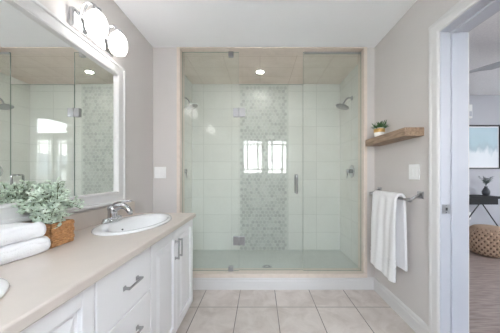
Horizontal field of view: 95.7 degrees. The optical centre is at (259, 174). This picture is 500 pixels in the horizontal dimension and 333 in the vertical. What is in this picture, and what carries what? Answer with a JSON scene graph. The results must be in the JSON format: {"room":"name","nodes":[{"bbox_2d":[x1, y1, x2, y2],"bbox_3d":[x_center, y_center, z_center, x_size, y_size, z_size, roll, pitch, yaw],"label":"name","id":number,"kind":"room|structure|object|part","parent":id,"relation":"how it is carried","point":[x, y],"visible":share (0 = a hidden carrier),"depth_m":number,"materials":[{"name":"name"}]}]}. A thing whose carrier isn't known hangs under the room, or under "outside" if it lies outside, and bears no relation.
{"room":"bathroom","nodes":[
{"label":"bathroom","id":0,"kind":"room"},
{"bbox_2d":[31,219,74,248],"bbox_3d":[-0.982,0.272,1.050,0.147,0.105,0.135,0,0,0],"label":"basket","id":1,"kind":"object","parent":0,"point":[59,231],"depth_m":1.03,"materials":[{"name":"wicker"}]},
{"bbox_2d":[23,0,152,222],"bbox_3d":[-1.130,-0.063,0.942,0.100,2.440,2.943,0,0,0],"label":"wall","id":2,"kind":"structure","parent":0,"point":[138,60],"depth_m":1.96,"materials":[{"name":"beige paint"}]},
{"bbox_2d":[0,0,125,224],"bbox_3d":[-1.059,-0.303,0.788,0.038,1.031,1.937,0,0,0],"label":"wall mirror","id":3,"kind":"object","parent":2,"relation":"attached to","point":[63,99],"visible":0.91,"depth_m":1.17,"materials":[{"name":"white mirror"}]},
{"bbox_2d":[69,2,127,56],"bbox_3d":[-0.997,-0.922,1.447,0.164,0.206,0.350,0,0,0],"label":"vanity light","id":4,"kind":"object","parent":2,"relation":"attached to","point":[93,26],"visible":1,"depth_m":1.34,"materials":[{"name":"white glass"}]},
{"bbox_3d":[-1.012,-0.970,1.329,0.091,0.112,0.044,0,0,0],"label":"arm","id":5,"kind":"part","parent":4,"relation":"part of","materials":[{"name":"silver metal"}]},
{"bbox_3d":[-1.065,-0.895,1.447,0.029,0.110,0.350,0,0,0],"label":"plate","id":6,"kind":"part","parent":4,"relation":"part of","materials":[{"name":"silver metal"}]},
{"bbox_3d":[-0.972,-0.894,1.345,0.115,0.150,0.115,0,0,0],"label":"lamp shade","id":7,"kind":"part","parent":4,"relation":"part of","materials":[{"name":"white glass"}]},
{"bbox_3d":[-1.012,-0.970,1.533,0.091,0.112,0.044,0,0,0],"label":"arm","id":8,"kind":"part","parent":4,"relation":"part of","materials":[{"name":"silver metal"}]},
{"bbox_3d":[-0.972,-0.894,1.549,0.115,0.150,0.115,0,0,0],"label":"lamp shade","id":9,"kind":"part","parent":4,"relation":"part of","materials":[{"name":"white glass"}]},
{"bbox_2d":[63,201,134,230],"bbox_3d":[-1.069,0.276,0.973,0.020,0.098,1.885,0,0,0],"label":"backsplash","id":10,"kind":"structure","parent":2,"relation":"attached to","point":[85,219],"depth_m":1.42,"materials":[{"name":"beige stone"}]},
{"bbox_2d":[153,47,176,212],"bbox_3d":[-0.960,-0.063,2.343,0.240,2.440,0.120,0,0,0],"label":"wall","id":11,"kind":"structure","parent":0,"point":[164,58],"depth_m":2.28,"materials":[{"name":"beige paint"}]},
{"bbox_2d":[154,167,165,177],"bbox_3d":[-1.007,-0.020,2.278,0.116,0.115,0.009,0,0,0],"label":"light switch","id":12,"kind":"object","parent":11,"relation":"attached to","point":[159,172],"visible":1,"depth_m":2.28,"materials":[{"name":"white plastic"}]},
{"bbox_2d":[177,47,184,212],"bbox_3d":[-0.822,-0.143,2.342,0.034,2.278,0.142,0,0,0],"label":"trim","id":13,"kind":"structure","parent":11,"relation":"attached to","point":[180,56],"depth_m":2.29,"materials":[{"name":"stone"}]},
{"bbox_2d":[180,47,363,54],"bbox_3d":[0.120,-1.278,2.342,1.848,0.008,0.142,0,0,0],"label":"trim","id":14,"kind":"structure","parent":11,"relation":"attached to","point":[242,50],"depth_m":2.32,"materials":[{"name":"stone"}]},
{"bbox_2d":[193,268,366,277],"bbox_3d":[0.120,1.017,2.338,1.916,0.040,0.146,0,0,0],"label":"trim","id":15,"kind":"structure","parent":11,"relation":"attached to","point":[243,272],"depth_m":2.28,"materials":[{"name":"stone"}]},
{"bbox_2d":[182,51,238,270],"bbox_3d":[-0.510,-0.134,2.333,0.584,2.256,0.034,0,0,0],"label":"fixed glass panel","id":16,"kind":"object","parent":15,"relation":"on","point":[230,53],"visible":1,"depth_m":2.34,"materials":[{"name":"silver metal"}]},
{"bbox_2d":[233,84,302,245],"bbox_3d":[0.083,0.029,2.333,0.718,1.913,0.131,0,0,0],"label":"shower door","id":17,"kind":"structure","parent":15,"relation":"on","point":[237,112],"depth_m":2.32,"materials":[{"name":"silver glass"}]},
{"bbox_3d":[-0.248,0.682,2.333,0.056,0.090,0.034,0,0,0],"label":"hinge plate","id":18,"kind":"part","parent":17,"relation":"part of","materials":[{"name":"silver metal"}]},
{"bbox_3d":[-0.248,-0.638,2.333,0.056,0.090,0.034,0,0,0],"label":"hinge plate","id":19,"kind":"part","parent":17,"relation":"part of","materials":[{"name":"silver metal"}]},
{"bbox_3d":[0.114,0.029,2.333,0.657,1.913,0.010,0,0,0],"label":"pane","id":20,"kind":"part","parent":17,"relation":"part of","materials":[{"name":"glass"}]},
{"bbox_3d":[0.372,0.097,2.333,0.021,0.201,0.131,0,0,0],"label":"handle","id":21,"kind":"part","parent":17,"relation":"part of","materials":[{"name":"silver metal"}]},
{"bbox_2d":[303,52,360,270],"bbox_3d":[0.744,-0.134,2.333,0.597,2.254,0.024,0,0,0],"label":"fixed glass panel","id":22,"kind":"object","parent":15,"relation":"on","point":[303,52],"visible":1,"depth_m":2.34,"materials":[{"name":"clear glass"}]},
{"bbox_2d":[193,277,374,289],"bbox_3d":[0.039,1.097,2.275,2.236,0.120,0.016,0,0,0],"label":"baseboard","id":23,"kind":"structure","parent":11,"relation":"attached to","point":[367,283],"depth_m":2.27,"materials":[{"name":"white paint"}]},
{"bbox_2d":[185,75,191,212],"bbox_3d":[-1.015,-0.063,2.805,0.100,2.440,0.802,0,0,0],"label":"wall","id":24,"kind":"structure","parent":0,"point":[188,85],"depth_m":3.05,"materials":[{"name":"beige tile"}]},
{"bbox_2d":[185,97,197,109],"bbox_3d":[-0.867,-0.889,2.790,0.196,0.168,0.160,0,0,0],"label":"sprayer","id":25,"kind":"object","parent":24,"relation":"attached to","point":[190,106],"visible":0.88,"depth_m":2.78,"materials":[{"name":"silver metal"}]},
{"bbox_3d":[-0.843,-0.829,2.790,0.132,0.048,0.140,0,0,0],"label":"nozzle plate","id":26,"kind":"part","parent":25,"relation":"part of","materials":[{"name":"silver metal"}]},
{"bbox_2d":[114,0,416,83],"bbox_3d":[-0.011,-1.333,1.388,2.337,0.100,3.836,0,0,0],"label":"ceiling","id":27,"kind":"structure","parent":0,"point":[163,23],"depth_m":2.01,"materials":[{"name":"white paint"}]},
{"bbox_2d":[255,70,264,73],"bbox_3d":[0.000,-1.279,2.825,0.120,0.008,0.120,0,0,0],"label":"recessed light","id":28,"kind":"object","parent":27,"relation":"in","point":[256,71],"visible":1,"depth_m":2.82,"materials":[{"name":"white paint"}]},
{"bbox_2d":[192,84,339,249],"bbox_3d":[0.095,-0.063,3.253,2.320,2.440,0.106,0,0,0],"label":"wall","id":29,"kind":"structure","parent":0,"point":[244,169],"depth_m":3.21,"materials":[{"name":"beige tile"}]},
{"bbox_2d":[193,250,357,267],"bbox_3d":[0.085,1.139,2.809,2.100,0.137,0.793,0,0,0],"label":"floor","id":30,"kind":"structure","parent":0,"point":[201,258],"depth_m":2.85,"materials":[{"name":"grey tile"}]},
{"bbox_2d":[176,249,499,332],"bbox_3d":[2.110,1.207,0.725,6.580,0.100,6.050,0,0,0],"label":"floor","id":31,"kind":"structure","parent":0,"point":[210,311],"depth_m":1.92,"materials":[{"name":"beige tile"}]},
{"bbox_2d":[20,284,93,332],"bbox_3d":[-0.806,0.759,0.408,0.543,0.795,0.728,0,0,0],"label":"vanity cabinet","id":32,"kind":"object","parent":31,"relation":"on","point":[76,315],"visible":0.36,"depth_m":0.68,"materials":[{"name":"white wood"}]},
{"bbox_2d":[0,201,195,332],"bbox_3d":[-0.811,0.294,0.973,0.535,0.134,1.885,0,0,0],"label":"countertop","id":33,"kind":"structure","parent":32,"relation":"on","point":[40,283],"depth_m":0.81,"materials":[{"name":"beige stone"}]},
{"bbox_2d":[0,278,9,298],"bbox_3d":[-0.815,0.387,0.374,0.388,0.156,0.636,0,0,0],"label":"sink basin","id":34,"kind":"object","parent":33,"relation":"in","point":[4,284],"visible":1,"depth_m":0.63,"materials":[{"name":"white ceramic"}]},
{"bbox_2d":[0,236,50,265],"bbox_3d":[-0.971,0.291,0.868,0.157,0.066,0.192,0,0,6],"label":"folded towel","id":35,"kind":"object","parent":33,"relation":"on","point":[9,253],"visible":0.91,"depth_m":0.86,"materials":[{"name":"white fabric"}]},
{"bbox_2d":[0,222,45,246],"bbox_3d":[-0.971,0.227,0.858,0.149,0.062,0.182,0,0,8],"label":"folded towel","id":36,"kind":"object","parent":35,"relation":"on","point":[11,233],"visible":1,"depth_m":0.86,"materials":[{"name":"white fabric"}]},
{"bbox_2d":[9,176,85,248],"bbox_3d":[-0.949,0.166,1.052,0.213,0.316,0.305,0,0,0],"label":"greenery","id":37,"kind":"object","parent":33,"relation":"on","point":[49,209],"visible":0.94,"depth_m":1.02,"materials":[{"name":"plant"}]},
{"bbox_2d":[101,200,132,224],"bbox_3d":[-0.953,0.240,1.503,0.173,0.138,0.166,0,0,-35],"label":"faucet","id":38,"kind":"object","parent":33,"relation":"on","point":[112,214],"visible":1,"depth_m":1.47,"materials":[{"name":"silver metal"}]},
{"bbox_3d":[-0.972,0.299,1.490,0.067,0.020,0.197,0,0,0],"label":"plate","id":39,"kind":"part","parent":38,"relation":"part of","materials":[{"name":"silver metal"}]},
{"bbox_3d":[-0.924,0.193,1.500,0.129,0.045,0.023,0,0,-10],"label":"lever","id":40,"kind":"part","parent":38,"relation":"part of","materials":[{"name":"silver metal"}]},
{"bbox_3d":[-0.911,0.223,1.490,0.141,0.074,0.052,0,0,0],"label":"spout","id":41,"kind":"part","parent":38,"relation":"part of","materials":[{"name":"silver metal"}]},
{"bbox_2d":[91,213,171,235],"bbox_3d":[-0.815,0.387,1.500,0.388,0.156,0.636,0,0,0],"label":"sink basin","id":42,"kind":"object","parent":33,"relation":"in","point":[136,223],"visible":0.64,"depth_m":1.53,"materials":[{"name":"white ceramic"}]},
{"bbox_2d":[94,247,149,332],"bbox_3d":[-0.806,0.759,0.970,0.543,0.795,0.390,0,0,0],"label":"base cabinet","id":43,"kind":"object","parent":31,"relation":"on","point":[121,297],"visible":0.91,"depth_m":0.95,"materials":[{"name":"white wood"}]},
{"bbox_3d":[-0.573,0.705,0.970,0.019,0.231,0.386,0,0,0],"label":"drawer","id":44,"kind":"part","parent":43,"relation":"part of","materials":[{"name":"white wood"}]},
{"bbox_3d":[-0.549,0.472,0.985,0.028,0.018,0.114,0,0,0],"label":"handle","id":45,"kind":"part","parent":43,"relation":"part of","materials":[{"name":"silver metal"}]},
{"bbox_3d":[-0.549,0.701,0.985,0.028,0.018,0.114,0,0,0],"label":"handle","id":46,"kind":"part","parent":43,"relation":"part of","materials":[{"name":"silver metal"}]},
{"bbox_2d":[150,219,192,332],"bbox_3d":[-0.806,0.759,1.532,0.543,0.795,0.728,0,0,0],"label":"vanity cabinet","id":47,"kind":"object","parent":31,"relation":"on","point":[171,257],"visible":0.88,"depth_m":1.46,"materials":[{"name":"white wood"}]},
{"bbox_3d":[-0.573,0.715,1.350,0.019,0.694,0.360,0,0,0],"label":"door","id":48,"kind":"part","parent":47,"relation":"part of","materials":[{"name":"white wood"}]},
{"bbox_3d":[-0.549,0.502,1.502,0.028,0.127,0.018,0,0,0],"label":"handle","id":49,"kind":"part","parent":47,"relation":"part of","materials":[{"name":"silver metal"}]},
{"bbox_3d":[-0.549,0.502,1.562,0.028,0.127,0.018,0,0,0],"label":"handle","id":50,"kind":"part","parent":47,"relation":"part of","materials":[{"name":"silver metal"}]},
{"bbox_3d":[-0.573,0.715,1.714,0.019,0.694,0.360,0,0,0],"label":"door","id":51,"kind":"part","parent":47,"relation":"part of","materials":[{"name":"white wood"}]},
{"bbox_2d":[469,224,499,257],"bbox_3d":[3.330,0.948,3.285,0.514,0.417,0.514,0,0,-15],"label":"woven pouf","id":52,"kind":"object","parent":31,"relation":"on","point":[484,239],"visible":0.97,"depth_m":3.17,"materials":[{"name":"beige wicker"}]},
{"bbox_2d":[469,195,499,225],"bbox_3d":[3.020,0.740,3.462,1.993,0.836,0.325,0,0,0],"label":"console table","id":53,"kind":"object","parent":31,"relation":"on","point":[477,200],"visible":0.31,"depth_m":3.32,"materials":[{"name":"grey wood"}]},
{"bbox_2d":[479,176,492,195],"bbox_3d":[3.472,0.172,3.469,0.174,0.299,0.146,0,0,0],"label":"flower vase","id":54,"kind":"object","parent":53,"relation":"on","point":[485,191],"visible":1,"depth_m":3.45,"materials":[{"name":"grey ceramic"}]},
{"bbox_3d":[3.754,0.798,3.583,0.525,0.720,0.016,0,0,-3],"label":"leg","id":55,"kind":"part","parent":53,"relation":"part of","materials":[{"name":"black paint"}]},
{"bbox_2d":[367,47,374,276],"bbox_3d":[1.119,-0.063,2.343,0.077,2.440,0.120,0,0,0],"label":"wall","id":56,"kind":"structure","parent":0,"point":[370,50],"depth_m":2.28,"materials":[{"name":"beige paint"}]},
{"bbox_2d":[358,47,366,272],"bbox_3d":[1.062,-0.143,2.342,0.034,2.278,0.142,0,0,0],"label":"trim","id":57,"kind":"structure","parent":56,"relation":"attached to","point":[362,58],"depth_m":2.30,"materials":[{"name":"stone"}]},
{"bbox_2d":[374,127,384,136],"bbox_3d":[1.085,-0.377,2.055,0.094,0.086,0.094,0,0,0],"label":"pot","id":58,"kind":"object","parent":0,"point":[378,131],"depth_m":2.02,"materials":[{"name":"white ceramic"}]},
{"bbox_2d":[340,0,459,325],"bbox_3d":[1.232,-0.063,1.338,0.195,2.440,3.736,0,0,0],"label":"wall","id":59,"kind":"structure","parent":0,"point":[402,56],"depth_m":1.82,"materials":[{"name":"beige paint"}]},
{"bbox_2d":[336,96,352,109],"bbox_3d":[1.037,-0.889,2.790,0.196,0.168,0.160,0,0,0],"label":"sprayer","id":60,"kind":"object","parent":59,"relation":"attached to","point":[342,106],"visible":1,"depth_m":2.78,"materials":[{"name":"silver metal"}]},
{"bbox_3d":[1.013,-0.829,2.790,0.132,0.048,0.140,0,0,0],"label":"nozzle plate","id":61,"kind":"part","parent":60,"relation":"part of","materials":[{"name":"silver metal"}]},
{"bbox_2d":[346,165,354,177],"bbox_3d":[1.097,-0.037,2.790,0.076,0.167,0.160,0,0,0],"label":"shower valve","id":62,"kind":"object","parent":59,"relation":"attached to","point":[351,170],"visible":1,"depth_m":2.77,"materials":[{"name":"silver metal"}]},
{"bbox_2d":[365,127,423,145],"bbox_3d":[1.087,-0.303,1.887,0.138,0.060,0.595,0,0,0],"label":"floating shelf","id":63,"kind":"object","parent":59,"relation":"attached to","point":[405,133],"visible":1,"depth_m":1.71,"materials":[{"name":"brown wood"}]},
{"bbox_2d":[372,120,388,136],"bbox_3d":[1.085,-0.413,2.045,0.173,0.160,0.183,0,0,0],"label":"potted succulent","id":64,"kind":"object","parent":63,"relation":"on","point":[379,129],"visible":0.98,"depth_m":2.02,"materials":[{"name":"green plant"}]},
{"bbox_2d":[369,187,423,201],"bbox_3d":[1.106,0.160,1.900,0.100,0.077,0.616,0,0,0],"label":"towel bar","id":65,"kind":"object","parent":59,"relation":"attached to","point":[420,194],"visible":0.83,"depth_m":1.61,"materials":[{"name":"silver metal"}]},
{"bbox_2d":[370,190,407,282],"bbox_3d":[1.061,0.488,1.889,0.116,0.692,0.384,0,0,0],"label":"towel","id":66,"kind":"object","parent":65,"relation":"hanging from","point":[388,247],"visible":1,"depth_m":1.80,"materials":[{"name":"white fabric"}]},
{"bbox_3d":[1.112,0.163,1.622,0.084,0.060,0.037,0,0,0],"label":"post","id":67,"kind":"part","parent":65,"relation":"part of","materials":[{"name":"silver metal"}]},
{"bbox_3d":[1.152,0.147,1.622,0.010,0.050,0.060,0,0,0],"label":"wall plate","id":68,"kind":"part","parent":65,"relation":"part of","materials":[{"name":"silver metal"}]},
{"bbox_2d":[374,278,428,332],"bbox_3d":[1.149,1.097,0.952,0.016,0.120,2.630,0,0,0],"label":"baseboard","id":69,"kind":"structure","parent":59,"relation":"attached to","point":[416,323],"depth_m":1.82,"materials":[{"name":"white paint"}]},
{"bbox_2d":[409,164,419,179],"bbox_3d":[1.152,-0.020,1.692,0.009,0.115,0.116,0,0,0],"label":"light switch","id":70,"kind":"object","parent":59,"relation":"attached to","point":[414,169],"visible":1,"depth_m":1.68,"materials":[{"name":"white plastic"}]},
{"bbox_2d":[428,0,499,332],"bbox_3d":[1.244,0.114,1.022,0.177,2.087,0.883,0,0,0],"label":"door frame","id":71,"kind":"structure","parent":59,"relation":"in","point":[453,38],"depth_m":1.45,"materials":[{"name":"white paint"}]},
{"bbox_3d":[1.188,0.221,1.444,0.050,0.058,0.004,0,0,0],"label":"strike plate","id":72,"kind":"part","parent":71,"relation":"part of","materials":[{"name":"silver metal"}]},
{"bbox_2d":[469,95,499,226],"bbox_3d":[3.315,-0.063,3.700,3.970,2.440,0.100,0,0,0],"label":"wall","id":73,"kind":"structure","parent":0,"point":[485,108],"depth_m":3.65,"materials":[{"name":"grey paint"}]},
{"bbox_2d":[469,105,471,117],"bbox_3d":[3.370,-1.013,3.633,0.070,0.220,0.032,0,0,0],"label":"wall plate","id":74,"kind":"object","parent":73,"relation":"attached to","point":[470,106],"visible":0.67,"depth_m":3.62,"materials":[{"name":"white plastic"}]},
{"bbox_2d":[469,125,499,168],"bbox_3d":[3.360,-0.442,3.634,1.010,0.708,0.031,0,0,0],"label":"framed picture","id":75,"kind":"object","parent":73,"relation":"attached to","point":[484,140],"visible":0.43,"depth_m":3.63,"materials":[{"name":"blue paper"}]},
{"bbox_2d":[469,11,499,94],"bbox_3d":[3.315,-1.763,0.725,4.170,0.960,6.050,0,0,0],"label":"ceiling","id":76,"kind":"structure","parent":0,"point":[484,39],"depth_m":2.44,"materials":[{"name":"white paint"}]},
{"bbox_2d":[469,61,499,72],"bbox_3d":[2.592,-1.125,2.169,1.061,0.314,1.158,0,0,0],"label":"ceiling fan","id":77,"kind":"object","parent":76,"relation":"hanging from","point":[492,66],"visible":0.86,"depth_m":2.25,"materials":[{"name":"silver metal"}]}
]}

